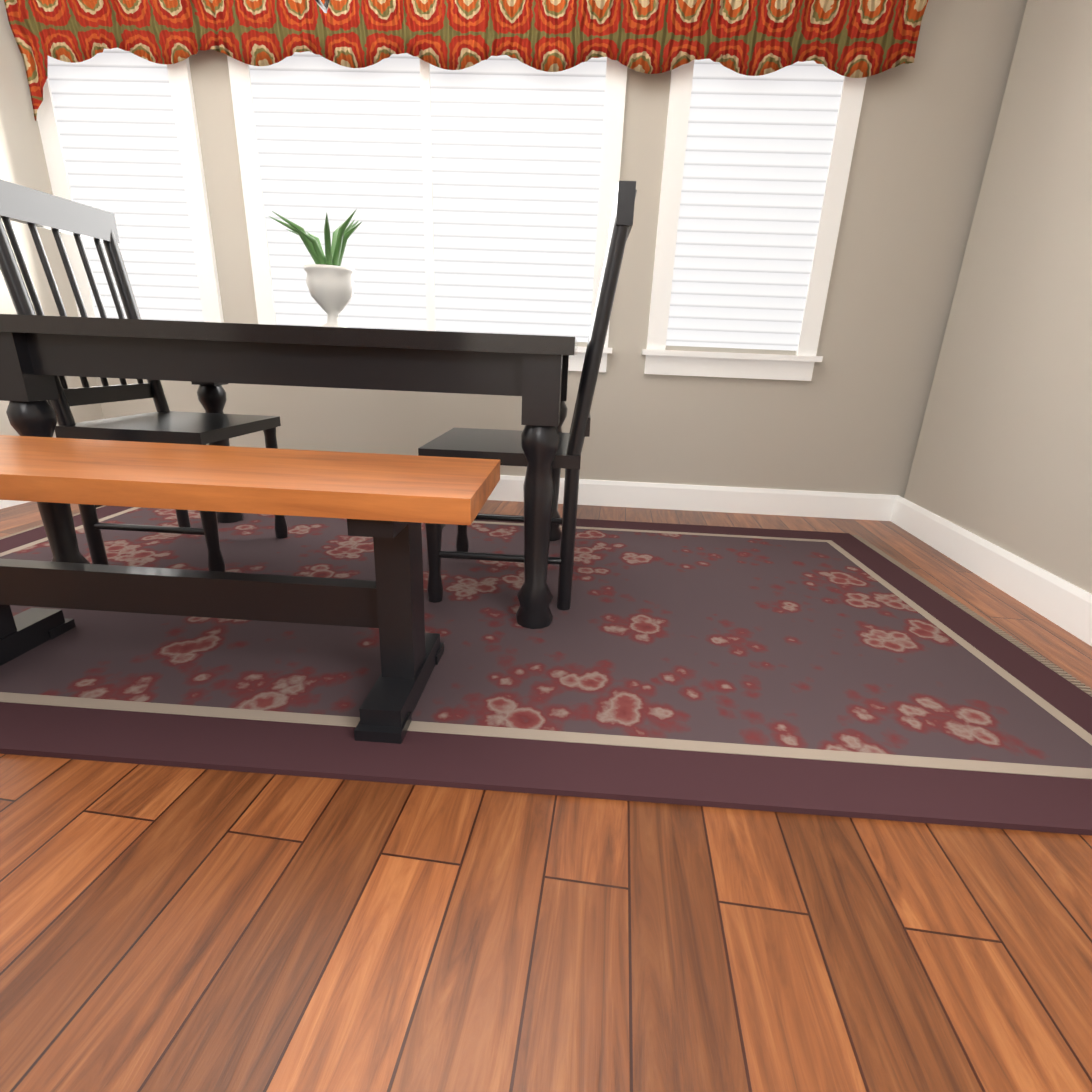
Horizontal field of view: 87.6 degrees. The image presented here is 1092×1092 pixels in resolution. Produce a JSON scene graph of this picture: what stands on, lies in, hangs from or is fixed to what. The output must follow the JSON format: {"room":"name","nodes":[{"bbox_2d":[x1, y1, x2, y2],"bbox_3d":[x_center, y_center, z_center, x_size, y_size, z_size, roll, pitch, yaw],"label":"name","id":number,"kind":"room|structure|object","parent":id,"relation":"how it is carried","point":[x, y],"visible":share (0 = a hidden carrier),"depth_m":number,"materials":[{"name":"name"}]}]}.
{"room":"dining room","nodes":[
{"label":"dining room","id":0,"kind":"room"},
{"bbox_2d":[0,0,103,437],"bbox_3d":[-2.321,-1.506,2.370,0.120,2.600,0.750,5,19,6],"label":"wall","id":1,"kind":"structure","parent":0,"point":[22,160],"depth_m":2.45,"materials":[{"name":"beige paint"}]},
{"bbox_2d":[0,500,30,508],"bbox_3d":[-2.319,-0.291,2.638,0.014,0.130,0.690,5,19,6],"label":"baseboard","id":2,"kind":"structure","parent":1,"relation":"attached to","point":[3,503],"depth_m":2.48,"materials":[{"name":"white wood"}]},
{"bbox_2d":[0,500,1091,1091],"bbox_3d":[-3.098,0.827,-0.443,8.940,0.060,8.570,5,19,6],"label":"floor","id":3,"kind":"structure","parent":0,"point":[166,928],"depth_m":0.75,"materials":[{"name":"brown wood"}]},
{"bbox_2d":[0,505,1091,835],"bbox_3d":[-0.335,0.130,1.823,3.390,0.014,1.724,3,19,2],"label":"rug","id":4,"kind":"object","parent":3,"relation":"on","point":[790,671],"visible":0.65,"depth_m":1.30,"materials":[{"name":"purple carpet"}]},
{"bbox_2d":[0,179,287,571],"bbox_3d":[-1.249,-0.495,1.846,0.535,1.110,0.460,3,19,2],"label":"chair","id":5,"kind":"object","parent":4,"relation":"on","point":[33,209],"visible":0.58,"depth_m":1.76,"materials":[{"name":"black paint"}]},
{"bbox_2d":[0,435,499,743],"bbox_3d":[-0.780,0.066,1.203,1.320,0.500,0.360,3,19,2],"label":"bench","id":6,"kind":"object","parent":4,"relation":"on","point":[389,503],"visible":0.94,"depth_m":1.15,"materials":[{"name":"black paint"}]},
{"bbox_2d":[0,314,577,628],"bbox_3d":[-0.665,-0.299,1.876,1.490,0.765,0.920,3,19,2],"label":"dining table","id":7,"kind":"object","parent":4,"relation":"on","point":[39,352],"visible":0.75,"depth_m":1.40,"materials":[{"name":"black paint"}]},
{"bbox_2d":[269,210,361,327],"bbox_3d":[-0.694,-0.847,1.768,0.279,0.336,0.314,3,19,2],"label":"potted plant","id":8,"kind":"object","parent":7,"relation":"on","point":[330,282],"visible":0.92,"depth_m":1.73,"materials":[{"name":"white"}]},
{"bbox_2d":[418,181,636,610],"bbox_3d":[-0.062,-0.403,1.718,0.535,1.110,0.460,3,19,2],"label":"chair","id":9,"kind":"object","parent":4,"relation":"on","point":[504,447],"visible":0.88,"depth_m":1.56,"materials":[{"name":"black paint"}]},
{"bbox_2d":[95,0,1026,497],"bbox_3d":[-0.151,-1.484,2.569,4.160,2.600,0.120,3,19,2],"label":"wall","id":10,"kind":"structure","parent":0,"point":[849,418],"depth_m":2.62,"materials":[{"name":"beige paint"}]},
{"bbox_2d":[37,48,223,322],"bbox_3d":[-1.875,-1.712,2.510,0.750,1.635,0.050,3,19,3],"label":"nook window","id":11,"kind":"structure","parent":10,"relation":"in","point":[119,132],"depth_m":2.54,"materials":[{"name":"white"}]},
{"bbox_2d":[227,51,626,371],"bbox_3d":[-0.513,-1.636,2.451,1.700,1.635,0.050,3,19,2],"label":"nook window","id":12,"kind":"structure","parent":10,"relation":"in","point":[479,197],"depth_m":2.48,"materials":[{"name":"white"}]},
{"bbox_2d":[4,0,927,120],"bbox_3d":[-0.372,-2.089,2.235,3.690,0.781,0.151,3,19,3],"label":"valance","id":13,"kind":"object","parent":10,"relation":"attached to","point":[857,38],"visible":0.98,"depth_m":2.24,"materials":[{"name":"fabric"}]},
{"bbox_2d":[487,475,923,536],"bbox_3d":[-0.287,-0.300,2.908,3.980,0.130,0.294,5,19,6],"label":"baseboard","id":14,"kind":"structure","parent":10,"relation":"attached to","point":[904,513],"depth_m":2.85,"materials":[{"name":"white wood"}]},
{"bbox_2d":[642,59,866,380],"bbox_3d":[0.878,-1.558,2.390,0.810,1.635,0.050,3,19,2],"label":"nook window","id":15,"kind":"structure","parent":10,"relation":"in","point":[755,174],"depth_m":2.45,"materials":[{"name":"white"}]},
{"bbox_2d":[904,0,1091,593],"bbox_3d":[1.310,-0.053,-1.453,0.120,2.600,8.120,5,19,6],"label":"wall","id":16,"kind":"structure","parent":0,"point":[1003,456],"depth_m":2.00,"materials":[{"name":"beige paint"}]},
{"bbox_2d":[916,509,1091,645],"bbox_3d":[1.200,1.100,-1.019,0.015,0.130,8.180,5,19,6],"label":"baseboard","id":17,"kind":"structure","parent":16,"relation":"attached to","point":[1061,603],"depth_m":1.94,"materials":[{"name":"white wood"}]},
{"bbox_3d":[-2.995,-1.689,-1.301,8.940,0.060,8.570,5,19,6],"label":"ceiling","id":18,"kind":"structure","parent":0,"visible":0},
{"bbox_2d":[315,0,329,12],"bbox_3d":[-0.515,-1.730,1.012,0.591,1.159,0.571,5,19,6],"label":"chandelier","id":19,"kind":"object","parent":18,"relation":"hanging from","point":[324,7],"visible":1,"depth_m":1.32,"materials":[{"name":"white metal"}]}
]}

